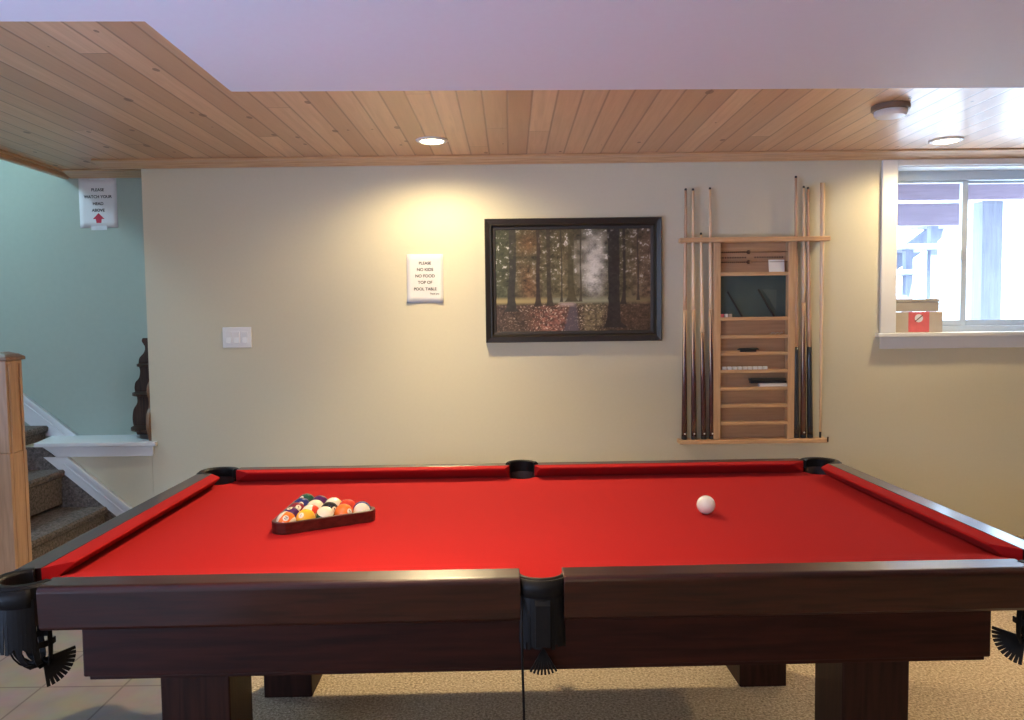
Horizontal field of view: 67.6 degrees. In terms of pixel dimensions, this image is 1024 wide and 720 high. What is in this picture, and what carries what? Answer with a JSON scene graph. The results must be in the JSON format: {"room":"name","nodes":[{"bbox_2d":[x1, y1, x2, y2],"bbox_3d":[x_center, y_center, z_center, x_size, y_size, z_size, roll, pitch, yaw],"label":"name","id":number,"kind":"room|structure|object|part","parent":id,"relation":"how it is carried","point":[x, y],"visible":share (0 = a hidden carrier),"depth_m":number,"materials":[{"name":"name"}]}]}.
{"room":"billiard room","nodes":[
{"label":"billiard room","id":0,"kind":"room"},
{"bbox_2d":[0,160,147,437],"bbox_3d":[-3.295,-0.847,4.772,2.650,4.100,0.160,-1,3,0],"label":"wall","id":1,"kind":"structure","parent":0,"point":[73,297],"depth_m":4.72,"materials":[{"name":"green paint"}]},
{"bbox_2d":[23,393,77,435],"bbox_3d":[-3.371,-0.031,4.721,1.336,1.092,0.029,-1,3,0],"label":"baseboard","id":2,"kind":"structure","parent":1,"relation":"attached to","point":[34,414],"depth_m":4.74,"materials":[{"name":"white paint"}]},
{"bbox_2d":[78,178,117,229],"bbox_3d":[-2.533,-0.962,4.684,0.232,0.332,0.003,-1,3,0],"label":"paper sign","id":3,"kind":"object","parent":1,"relation":"attached to","point":[97,196],"visible":1,"depth_m":4.68,"materials":[{"name":"white paper"}]},
{"bbox_2d":[61,169,140,178],"bbox_3d":[-2.416,-1.127,4.622,0.555,0.037,0.110,-1,3,0],"label":"trim","id":4,"kind":"structure","parent":1,"relation":"attached to","point":[71,173],"depth_m":4.61,"materials":[{"name":"brown wood"}]},
{"bbox_2d":[0,626,161,719],"bbox_3d":[-2.825,1.361,1.221,3.520,0.116,7.500,-1,3,0],"label":"floor tiles","id":5,"kind":"structure","parent":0,"point":[25,694],"depth_m":2.75,"materials":[{"name":"tile"}]},
{"bbox_2d":[0,352,31,574],"bbox_3d":[-2.290,0.566,3.475,0.132,1.207,0.136,-1,3,0],"label":"newel post","id":6,"kind":"object","parent":5,"relation":"on","point":[15,527],"visible":0.67,"depth_m":3.43,"materials":[{"name":"brown wood"}]},
{"bbox_3d":[-2.287,0.792,3.488,0.116,0.754,0.120,-1,3,0],"label":"post","id":7,"kind":"part","parent":6,"relation":"part of","materials":[{"name":"brown wood"}]},
{"bbox_2d":[25,426,115,560],"bbox_3d":[-3.287,0.463,4.124,2.430,1.364,1.241,-1,3,0],"label":"staircase","id":8,"kind":"structure","parent":5,"relation":"on","point":[61,511],"depth_m":4.37,"materials":[{"name":"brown carpet"}]},
{"bbox_2d":[0,0,1023,91],"bbox_3d":[-0.111,-0.841,0.021,9.000,0.149,5.337,-1,3,0],"label":"ceiling","id":9,"kind":"structure","parent":0,"point":[245,45],"depth_m":2.13,"materials":[{"name":"white paint"}]},
{"bbox_2d":[0,21,1023,168],"bbox_3d":[-0.115,-1.029,0.963,9.000,0.120,7.439,-1,3,0],"label":"ceiling","id":10,"kind":"structure","parent":0,"point":[73,93],"depth_m":3.48,"materials":[{"name":"brown wood"}]},
{"bbox_2d":[416,136,447,144],"bbox_3d":[-0.411,-1.123,3.937,0.168,0.015,0.168,-1,3,0],"label":"recessed light","id":11,"kind":"object","parent":10,"relation":"in","point":[429,140],"visible":1,"depth_m":3.91,"materials":[{"name":"white plastic"}]},
{"bbox_3d":[-0.411,-1.123,3.937,0.120,0.014,0.120,-1,3,0],"label":"bulb","id":12,"kind":"part","parent":11,"relation":"part of","materials":[{"name":"white"}]},
{"bbox_2d":[871,100,910,119],"bbox_3d":[1.676,-1.100,3.388,0.160,0.053,0.160,-1,3,0],"label":"smoke detector","id":13,"kind":"object","parent":10,"relation":"attached to","point":[889,110],"visible":1,"depth_m":3.34,"materials":[{"name":"white plastic"}]},
{"bbox_2d":[928,136,963,144],"bbox_3d":[2.316,-1.165,4.084,0.168,0.015,0.168,-1,3,0],"label":"recessed light","id":14,"kind":"object","parent":10,"relation":"in","point":[945,140],"visible":1,"depth_m":4.06,"materials":[{"name":"white plastic"}]},
{"bbox_3d":[2.316,-1.165,4.084,0.120,0.014,0.120,-1,3,0],"label":"bulb","id":15,"kind":"part","parent":14,"relation":"part of","materials":[{"name":"white"}]},
{"bbox_2d":[26,160,1023,535],"bbox_3d":[0.741,-0.061,4.638,7.300,2.445,0.335,-1,3,0],"label":"wall","id":16,"kind":"structure","parent":0,"point":[339,369],"depth_m":4.47,"materials":[{"name":"beige paint"}]},
{"bbox_2d":[0,149,68,178],"bbox_3d":[-2.711,-1.144,3.954,0.047,0.160,1.438,-1,3,0],"label":"trim","id":17,"kind":"structure","parent":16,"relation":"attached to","point":[7,156],"depth_m":4.31,"materials":[{"name":"brown wood"}]},
{"bbox_2d":[44,457,132,515],"bbox_3d":[-2.330,0.875,4.501,0.823,0.621,0.026,-1,3,0],"label":"baseboard","id":18,"kind":"structure","parent":16,"relation":"attached to","point":[73,470],"depth_m":4.49,"materials":[{"name":"white paint"}]},
{"bbox_2d":[34,435,157,446],"bbox_3d":[-2.471,0.486,4.612,0.782,0.024,0.309,-1,3,0],"label":"trim ledge","id":19,"kind":"object","parent":16,"relation":"on","point":[80,440],"visible":0.82,"depth_m":4.51,"materials":[{"name":"white paint"}]},
{"bbox_2d":[131,338,151,440],"bbox_3d":[-2.238,0.171,4.604,0.232,0.600,0.293,-1,3,0],"label":"sculpture","id":20,"kind":"object","parent":19,"relation":"on","point":[141,412],"visible":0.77,"depth_m":4.73,"materials":[{"name":"brown wood"}]},
{"bbox_3d":[-2.131,0.170,4.595,0.018,0.600,0.275,-1,3,0],"label":"panel","id":21,"kind":"part","parent":20,"relation":"part of","materials":[{"name":"brown wood"}]},
{"bbox_2d":[43,446,153,456],"bbox_3d":[-2.423,0.535,4.485,0.645,0.061,0.020,-1,3,0],"label":"trim","id":22,"kind":"structure","parent":16,"relation":"attached to","point":[115,450],"depth_m":4.47,"materials":[{"name":"white paint"}]},
{"bbox_2d":[222,327,251,347],"bbox_3d":[-1.600,-0.131,4.453,0.168,0.120,0.012,-1,3,0],"label":"light switch","id":23,"kind":"object","parent":16,"relation":"attached to","point":[233,337],"visible":1,"depth_m":4.45,"materials":[{"name":"white plastic"}]},
{"bbox_2d":[407,254,443,302],"bbox_3d":[-0.504,-0.472,4.438,0.216,0.286,0.008,0,3,0],"label":"paper sign","id":24,"kind":"object","parent":16,"relation":"attached to","point":[424,271],"visible":1,"depth_m":4.44,"materials":[{"name":"white paper"}]},
{"bbox_2d":[91,148,1023,168],"bbox_3d":[1.007,-1.154,4.355,6.740,0.037,0.110,-1,3,0],"label":"trim","id":25,"kind":"structure","parent":16,"relation":"attached to","point":[977,153],"depth_m":4.35,"materials":[{"name":"brown wood"}]},
{"bbox_2d":[484,217,661,342],"bbox_3d":[0.355,-0.462,4.428,1.020,0.712,0.036,-1,3,0],"label":"framed picture","id":26,"kind":"object","parent":16,"relation":"attached to","point":[600,278],"visible":1,"depth_m":4.43,"materials":[{"name":"black paint"}]},
{"bbox_2d":[677,236,830,444],"bbox_3d":[1.390,-0.110,4.420,0.857,1.184,0.094,-1,3,0],"label":"cue rack","id":27,"kind":"object","parent":16,"relation":"attached to","point":[744,412],"visible":1,"depth_m":4.43,"materials":[{"name":"brown wood"}]},
{"bbox_2d":[681,188,686,439],"bbox_3d":[0.998,-0.260,4.415,0.033,1.446,0.034,0,3,0],"label":"pool cue","id":28,"kind":"object","parent":27,"relation":"on","point":[684,340],"visible":1,"depth_m":4.41,"materials":[{"name":"brown wood"}]},
{"bbox_2d":[691,188,696,439],"bbox_3d":[1.046,-0.260,4.415,0.033,1.446,0.034,-1,3,0],"label":"pool cue","id":29,"kind":"object","parent":27,"relation":"on","point":[693,311],"visible":1,"depth_m":4.41,"materials":[{"name":"brown wood"}]},
{"bbox_2d":[700,233,706,438],"bbox_3d":[1.099,-0.136,4.422,0.033,1.194,0.034,-2,3,0],"label":"pool cue","id":30,"kind":"object","parent":27,"relation":"on","point":[702,336],"visible":1,"depth_m":4.42,"materials":[{"name":"brown wood"}]},
{"bbox_2d":[709,187,712,438],"bbox_3d":[1.147,-0.264,4.415,0.033,1.450,0.034,-1,3,0],"label":"pool cue","id":31,"kind":"object","parent":27,"relation":"on","point":[710,211],"visible":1,"depth_m":4.41,"materials":[{"name":"brown wood"}]},
{"bbox_2d":[727,291,742,316],"bbox_3d":[1.287,-0.323,4.423,0.092,0.150,0.010,0,3,7],"label":"stick","id":32,"kind":"object","parent":27,"relation":"on","point":[728,293],"visible":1,"depth_m":4.42,"materials":[{"name":"black rubber"}]},
{"bbox_2d":[737,348,758,351],"bbox_3d":[1.367,-0.059,4.431,0.126,0.024,0.023,-1,3,0],"label":"brush","id":33,"kind":"object","parent":27,"relation":"on","point":[740,349],"visible":1,"depth_m":4.42,"materials":[{"name":"black rubber"}]},
{"bbox_3d":[1.395,-0.111,4.460,0.400,1.135,0.010,-1,3,0],"label":"panel","id":34,"kind":"part","parent":27,"relation":"part of","materials":[{"name":"brown wood"}]},
{"bbox_2d":[720,420,786,424],"bbox_3d":[1.401,0.365,4.458,0.388,0.020,0.048,-1,3,0],"label":"shelf","id":35,"kind":"object","parent":27,"relation":"attached to","point":[722,422],"depth_m":4.43,"materials":[{"name":"brown wood"}]},
{"bbox_2d":[720,403,786,407],"bbox_3d":[1.400,0.264,4.452,0.388,0.020,0.048,-1,3,0],"label":"shelf","id":36,"kind":"object","parent":27,"relation":"attached to","point":[722,405],"depth_m":4.43,"materials":[{"name":"brown wood"}]},
{"bbox_2d":[720,386,786,390],"bbox_3d":[1.399,0.164,4.447,0.388,0.020,0.048,-1,3,0],"label":"shelf","id":37,"kind":"object","parent":27,"relation":"attached to","point":[722,388],"depth_m":4.42,"materials":[{"name":"brown wood"}]},
{"bbox_2d":[721,369,787,372],"bbox_3d":[1.398,0.064,4.441,0.388,0.020,0.048,-1,3,0],"label":"shelf","id":38,"kind":"object","parent":27,"relation":"attached to","point":[745,370],"depth_m":4.42,"materials":[{"name":"brown wood"}]},
{"bbox_2d":[721,351,787,355],"bbox_3d":[1.396,-0.037,4.435,0.388,0.020,0.048,-1,3,0],"label":"shelf","id":39,"kind":"object","parent":27,"relation":"attached to","point":[758,353],"depth_m":4.41,"materials":[{"name":"brown wood"}]},
{"bbox_2d":[721,334,787,338],"bbox_3d":[1.395,-0.135,4.430,0.388,0.020,0.048,-1,3,0],"label":"shelf","id":40,"kind":"object","parent":27,"relation":"attached to","point":[723,336],"depth_m":4.41,"materials":[{"name":"brown wood"}]},
{"bbox_2d":[721,317,787,320],"bbox_3d":[1.394,-0.239,4.424,0.388,0.020,0.048,-1,3,0],"label":"shelf","id":41,"kind":"object","parent":27,"relation":"attached to","point":[722,318],"depth_m":4.40,"materials":[{"name":"brown wood"}]},
{"bbox_2d":[721,272,787,275],"bbox_3d":[1.391,-0.495,4.410,0.388,0.020,0.048,-1,3,0],"label":"shelf","id":42,"kind":"object","parent":27,"relation":"attached to","point":[722,273],"depth_m":4.39,"materials":[{"name":"brown wood"}]},
{"bbox_3d":[1.383,-0.689,4.389,0.857,0.026,0.090,-1,3,0],"label":"holder rail","id":43,"kind":"part","parent":27,"relation":"part of","materials":[{"name":"brown wood"}]},
{"bbox_2d":[757,289,774,316],"bbox_3d":[1.468,-0.331,4.423,0.098,0.162,0.010,0,3,6],"label":"stick","id":44,"kind":"object","parent":27,"relation":"on","point":[759,291],"visible":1,"depth_m":4.42,"materials":[{"name":"black rubber"}]},
{"bbox_2d":[762,289,776,308],"bbox_3d":[1.491,-0.350,4.436,0.084,0.122,0.002,-1,3,0],"label":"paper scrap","id":45,"kind":"object","parent":27,"relation":"attached to","point":[771,294],"visible":1,"depth_m":4.43,"materials":[{"name":"grey paper"}]},
{"bbox_2d":[758,383,786,386],"bbox_3d":[1.514,0.143,4.446,0.160,0.018,0.036,-1,3,0],"label":"flat box","id":46,"kind":"object","parent":27,"relation":"on","point":[759,384],"visible":1,"depth_m":4.43,"materials":[{"name":"white paper"}]},
{"bbox_2d":[748,378,786,382],"bbox_3d":[1.484,0.119,4.444,0.213,0.030,0.036,-1,3,0],"label":"case","id":47,"kind":"object","parent":46,"relation":"on","point":[751,380],"visible":1,"depth_m":4.43,"materials":[{"name":"blue paint"}]},
{"bbox_3d":[1.481,0.112,4.444,0.208,0.016,0.036,-1,3,0],"label":"case lid","id":48,"kind":"part","parent":47,"relation":"part of","materials":[{"name":"black plastic"}]},
{"bbox_2d":[768,260,784,271],"bbox_3d":[1.520,-0.542,4.397,0.092,0.070,0.013,-1,3,-4],"label":"card","id":49,"kind":"object","parent":27,"relation":"on","point":[774,266],"visible":1,"depth_m":4.40,"materials":[{"name":"white paper"}]},
{"bbox_2d":[794,176,798,437],"bbox_3d":[1.637,-0.300,4.414,0.033,1.510,0.033,-1,3,0],"label":"pool cue","id":50,"kind":"object","parent":27,"relation":"on","point":[796,385],"visible":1,"depth_m":4.41,"materials":[{"name":"blue paint"}]},
{"bbox_2d":[800,186,805,437],"bbox_3d":[1.682,-0.272,4.416,0.033,1.452,0.034,-1,3,0],"label":"pool cue","id":51,"kind":"object","parent":27,"relation":"on","point":[803,291],"visible":0.99,"depth_m":4.41,"materials":[{"name":"brown wood"}]},
{"bbox_2d":[807,187,812,437],"bbox_3d":[1.714,-0.269,4.416,0.033,1.446,0.033,-2,3,0],"label":"pool cue","id":52,"kind":"object","parent":27,"relation":"on","point":[809,330],"visible":1,"depth_m":4.42,"materials":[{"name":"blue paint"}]},
{"bbox_2d":[819,183,824,437],"bbox_3d":[1.785,-0.280,4.416,0.028,1.466,0.027,-1,3,0],"label":"pool cue","id":53,"kind":"object","parent":27,"relation":"on","point":[822,185],"visible":0.99,"depth_m":4.40,"materials":[{"name":"brown wood"}]},
{"bbox_2d":[875,158,1023,348],"bbox_3d":[2.778,-0.621,4.529,1.332,1.088,0.262,-1,3,0],"label":"window","id":54,"kind":"structure","parent":16,"relation":"in","point":[961,332],"depth_m":4.45,"materials":[{"name":"white paint"}]},
{"bbox_2d":[896,311,942,332],"bbox_3d":[2.389,-0.225,4.531,0.280,0.121,0.083,-1,3,0],"label":"cardboard box","id":55,"kind":"object","parent":54,"relation":"on","point":[905,321],"visible":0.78,"depth_m":4.49,"materials":[{"name":"beige cardboard"}]},
{"bbox_2d":[896,299,939,311],"bbox_3d":[2.376,-0.323,4.525,0.265,0.074,0.081,-1,3,0],"label":"cardboard box","id":56,"kind":"object","parent":55,"relation":"on","point":[902,305],"visible":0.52,"depth_m":4.49,"materials":[{"name":"beige cardboard"}]},
{"bbox_3d":[2.375,-0.351,4.524,0.265,0.018,0.081,-1,3,0],"label":"lid","id":57,"kind":"part","parent":56,"relation":"part of","materials":[{"name":"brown cardboard"}]},
{"bbox_3d":[2.388,-0.223,4.492,0.122,0.118,0.001,-1,3,0],"label":"label panel","id":58,"kind":"part","parent":55,"relation":"part of","materials":[{"name":"red paper"}]},
{"bbox_3d":[2.497,-0.639,4.598,0.457,0.870,0.030,-1,3,0],"label":"sash","id":59,"kind":"part","parent":54,"relation":"part of","materials":[{"name":"white plastic"}]},
{"bbox_3d":[2.995,-0.647,4.634,0.567,0.870,0.030,-1,3,0],"label":"sash","id":60,"kind":"part","parent":54,"relation":"part of","materials":[{"name":"white plastic"}]},
{"bbox_2d":[251,535,1023,719],"bbox_3d":[1.675,1.311,1.079,5.480,0.120,7.200,-1,3,0],"label":"floor","id":61,"kind":"structure","parent":0,"point":[990,688],"depth_m":2.69,"materials":[{"name":"beige carpet"}]},
{"bbox_2d":[0,457,1023,719],"bbox_3d":[0.057,0.814,2.375,2.490,0.766,1.383,-1,3,-1],"label":"pool table","id":62,"kind":"object","parent":61,"relation":"on","point":[857,576],"visible":1,"depth_m":1.75,"materials":[{"name":"red fabric"}]},
{"bbox_2d":[10,625,55,669],"bbox_3d":[-1.096,0.638,1.737,0.099,0.126,0.094,2,4,44],"label":"basket","id":63,"kind":"object","parent":62,"relation":"on","point":[39,659],"depth_m":1.73,"materials":[{"name":"black leather"}]},
{"bbox_3d":[-1.147,0.507,2.335,0.068,0.100,1.084,-1,3,-1],"label":"rail","id":64,"kind":"part","parent":62,"relation":"part of","materials":[{"name":"brown wood"}]},
{"bbox_2d":[41,474,219,579],"bbox_3d":[-1.090,0.479,2.334,0.048,0.043,1.082,-1,3,-1],"label":"cushion","id":65,"kind":"object","parent":62,"relation":"on","point":[94,552],"depth_m":2.17,"materials":[{"name":"red fabric"}]},
{"bbox_3d":[-0.777,0.916,1.965,0.168,0.628,0.168,-1,3,-1],"label":"leg","id":66,"kind":"part","parent":62,"relation":"part of","materials":[{"name":"brown wood"}]},
{"bbox_3d":[-0.507,0.534,1.707,1.052,0.100,0.068,-1,3,-1],"label":"rail","id":67,"kind":"part","parent":62,"relation":"part of","materials":[{"name":"brown wood"}]},
{"bbox_2d":[276,512,295,521],"bbox_3d":[-0.660,0.472,2.236,0.057,0.057,0.057,1,4,25],"label":"ball","id":68,"kind":"object","parent":62,"relation":"on","point":[284,516],"visible":0.63,"depth_m":2.22,"materials":[{"name":"orange plastic"}]},
{"bbox_2d":[59,563,517,576],"bbox_3d":[-0.509,0.503,1.763,1.051,0.043,0.048,-1,3,-1],"label":"cushion","id":69,"kind":"object","parent":62,"relation":"on","point":[476,566],"depth_m":1.75,"materials":[{"name":"red fabric"}]},
{"bbox_2d":[283,507,299,516],"bbox_3d":[-0.660,0.469,2.293,0.057,0.057,0.057,1,4,27],"label":"ball","id":70,"kind":"object","parent":62,"relation":"on","point":[294,510],"visible":0.38,"depth_m":2.28,"materials":[{"name":"purple plastic"}]},
{"bbox_3d":[-0.794,0.872,2.763,0.168,0.628,0.168,-1,3,-1],"label":"leg","id":71,"kind":"part","parent":62,"relation":"part of","materials":[{"name":"brown wood"}]},
{"bbox_2d":[289,502,304,510],"bbox_3d":[-0.661,0.466,2.351,0.057,0.057,0.057,1,4,28],"label":"ball","id":72,"kind":"object","parent":62,"relation":"on","point":[300,506],"visible":0.39,"depth_m":2.34,"materials":[{"name":"red plastic"}]},
{"bbox_2d":[294,498,309,505],"bbox_3d":[-0.662,0.462,2.408,0.057,0.057,0.057,1,4,28],"label":"ball","id":73,"kind":"object","parent":62,"relation":"on","point":[304,501],"visible":0.25,"depth_m":2.40,"materials":[{"name":"blue plastic"}]},
{"bbox_2d":[296,509,315,520],"bbox_3d":[-0.610,0.470,2.265,0.057,0.057,0.057,1,4,27],"label":"ball","id":74,"kind":"object","parent":62,"relation":"on","point":[304,514],"visible":0.64,"depth_m":2.25,"materials":[{"name":"yellow plastic"}]},
{"bbox_2d":[299,493,313,500],"bbox_3d":[-0.662,0.459,2.466,0.057,0.057,0.057,0,3,9],"label":"ball","id":75,"kind":"object","parent":62,"relation":"on","point":[309,497],"visible":0.3,"depth_m":2.45,"materials":[{"name":"green plastic"}]},
{"bbox_2d":[302,504,318,513],"bbox_3d":[-0.611,0.467,2.322,0.057,0.057,0.057,1,3,21],"label":"ball","id":76,"kind":"object","parent":62,"relation":"on","point":[314,508],"visible":0.27,"depth_m":2.31,"materials":[{"name":"white plastic"}]},
{"bbox_2d":[307,500,322,507],"bbox_3d":[-0.611,0.463,2.380,0.057,0.057,0.057,0,3,19],"label":"ball","id":77,"kind":"object","parent":62,"relation":"on","point":[318,503],"visible":0.21,"depth_m":2.37,"materials":[{"name":"white plastic"}]},
{"bbox_2d":[312,495,327,503],"bbox_3d":[-0.612,0.460,2.438,0.057,0.057,0.057,1,4,29],"label":"ball","id":78,"kind":"object","parent":62,"relation":"on","point":[323,499],"visible":0.35,"depth_m":2.42,"materials":[{"name":"purple plastic"}]},
{"bbox_2d":[272,501,374,534],"bbox_3d":[-0.562,0.475,2.352,0.281,0.034,0.311,-1,3,0],"label":"triangle","id":79,"kind":"object","parent":62,"relation":"on","point":[279,528],"visible":0.66,"depth_m":2.25,"materials":[{"name":"brown wood"}]},
{"bbox_2d":[315,506,334,517],"bbox_3d":[-0.560,0.468,2.294,0.057,0.057,0.057,0,3,20],"label":"ball","id":80,"kind":"object","parent":62,"relation":"on","point":[324,511],"visible":0.68,"depth_m":2.28,"materials":[{"name":"white plastic"}]},
{"bbox_2d":[321,502,336,510],"bbox_3d":[-0.561,0.464,2.352,0.057,0.057,0.057,-2,3,-17],"label":"ball","id":81,"kind":"object","parent":62,"relation":"on","point":[332,505],"visible":0.4,"depth_m":2.34,"materials":[{"name":"black plastic"}]},
{"bbox_2d":[325,497,341,505],"bbox_3d":[-0.562,0.461,2.409,0.057,0.057,0.057,0,3,20],"label":"ball","id":82,"kind":"object","parent":62,"relation":"on","point":[335,500],"visible":0.17,"depth_m":2.40,"materials":[{"name":"white plastic"}]},
{"bbox_2d":[334,504,352,514],"bbox_3d":[-0.511,0.465,2.324,0.057,0.057,0.057,1,4,28],"label":"ball","id":83,"kind":"object","parent":62,"relation":"on","point":[342,508],"visible":0.65,"depth_m":2.31,"materials":[{"name":"orange plastic"}]},
{"bbox_2d":[339,499,355,508],"bbox_3d":[-0.511,0.462,2.381,0.057,0.057,0.057,1,4,27],"label":"ball","id":84,"kind":"object","parent":62,"relation":"on","point":[351,503],"visible":0.39,"depth_m":2.37,"materials":[{"name":"red plastic"}]},
{"bbox_2d":[353,501,370,512],"bbox_3d":[-0.461,0.463,2.353,0.057,0.057,0.057,1,3,24],"label":"ball","id":85,"kind":"object","parent":62,"relation":"on","point":[360,506],"visible":0.66,"depth_m":2.33,"materials":[{"name":"white plastic"}]},
{"bbox_2d":[236,466,508,480],"bbox_3d":[-0.535,0.439,2.929,1.051,0.043,0.048,-1,3,-1],"label":"cushion","id":86,"kind":"object","parent":62,"relation":"on","point":[386,473],"depth_m":2.93,"materials":[{"name":"red fabric"}]},
{"bbox_3d":[-0.536,0.463,2.989,1.052,0.100,0.068,-1,3,-1],"label":"rail","id":87,"kind":"part","parent":62,"relation":"part of","materials":[{"name":"red fabric"}]},
{"bbox_3d":[0.068,0.688,1.725,2.004,0.009,0.026,-1,3,-1],"label":"cabinet moulding","id":88,"kind":"part","parent":62,"relation":"part of","materials":[{"name":"brown wood"}]},
{"bbox_3d":[0.612,0.447,3.013,1.052,0.100,0.068,-1,3,-1],"label":"rail","id":89,"kind":"part","parent":62,"relation":"part of","materials":[{"name":"red fabric"}]},
{"bbox_2d":[534,461,802,475],"bbox_3d":[0.613,0.423,2.954,1.051,0.043,0.048,-1,3,-1],"label":"cushion","id":90,"kind":"object","parent":62,"relation":"on","point":[689,468],"depth_m":2.95,"materials":[{"name":"red fabric"}]},
{"bbox_2d":[697,495,714,513],"bbox_3d":[0.601,0.449,2.372,0.057,0.057,0.057,-1,3,0],"label":"cue ball","id":91,"kind":"object","parent":62,"relation":"on","point":[705,504],"visible":1,"depth_m":2.35,"materials":[{"name":"white plastic"}]},
{"bbox_3d":[0.891,0.849,2.799,0.168,0.628,0.168,-1,3,-1],"label":"leg","id":92,"kind":"part","parent":62,"relation":"part of","materials":[{"name":"brown wood"}]},
{"bbox_2d":[563,554,1011,566],"bbox_3d":[0.638,0.488,1.788,1.051,0.043,0.048,-1,3,-1],"label":"cushion","id":93,"kind":"object","parent":62,"relation":"on","point":[943,557],"depth_m":1.78,"materials":[{"name":"red fabric"}]},
{"bbox_3d":[0.640,0.519,1.731,1.052,0.100,0.068,-1,3,-1],"label":"rail","id":94,"kind":"part","parent":62,"relation":"part of","materials":[{"name":"brown wood"}]},
{"bbox_3d":[0.909,0.893,2.001,0.168,0.628,0.168,-1,3,-1],"label":"leg","id":95,"kind":"part","parent":62,"relation":"part of","materials":[{"name":"brown wood"}]},
{"bbox_2d":[821,464,1022,559],"bbox_3d":[1.194,0.448,2.383,0.048,0.043,1.082,-1,3,-1],"label":"cushion","id":96,"kind":"object","parent":62,"relation":"on","point":[969,538],"depth_m":2.22,"materials":[{"name":"red fabric"}]},
{"bbox_3d":[1.252,0.474,2.385,0.068,0.100,1.084,-1,3,-1],"label":"rail","id":97,"kind":"part","parent":62,"relation":"part of","materials":[{"name":"brown wood"}]},
{"bbox_2d":[1012,610,1023,643],"bbox_3d":[1.229,0.606,1.786,0.094,0.126,0.099,2,4,44],"label":"basket","id":98,"kind":"object","parent":62,"relation":"on","point":[1017,638],"depth_m":1.79,"materials":[{"name":"black leather"}]},
{"label":"outside","id":99,"kind":"structure","parent":0,"visible":0},
{"bbox_3d":[6.222,-0.233,13.434,15.500,0.370,17.180,-1,3,0],"label":"ground","id":100,"kind":"structure","parent":99,"visible":0},
{"bbox_2d":[896,218,972,311],"bbox_3d":[3.727,-0.758,7.529,1.400,1.400,0.600,-1,3,0],"label":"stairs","id":101,"kind":"structure","parent":100,"relation":"on","point":[927,240],"depth_m":7.46,"materials":[{"name":"white wood"}]},
{"bbox_2d":[897,183,1023,319],"bbox_3d":[4.781,-0.713,5.761,4.400,1.480,1.160,-1,3,0],"label":"wooden deck","id":102,"kind":"object","parent":100,"relation":"on","point":[987,228],"visible":0.27,"depth_m":6.20,"materials":[{"name":"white wood"}]},
{"bbox_3d":[3.888,-0.641,6.274,0.165,1.302,0.140,-1,3,0],"label":"post","id":103,"kind":"part","parent":102,"relation":"part of","materials":[{"name":"white wood"}]},
{"bbox_2d":[966,200,982,319],"bbox_3d":[5.705,-2.389,9.396,0.255,4.606,0.238,-1,3,0],"label":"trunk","id":104,"kind":"object","parent":100,"relation":"on","point":[970,202],"visible":0.12,"depth_m":9.44,"materials":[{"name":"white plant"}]},
{"bbox_2d":[1001,237,1004,318],"bbox_3d":[6.846,-2.736,10.882,0.350,5.107,0.333,-1,3,0],"label":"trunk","id":105,"kind":"object","parent":100,"relation":"on","point":[1003,261],"visible":0.08,"depth_m":10.86,"materials":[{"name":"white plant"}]}
]}

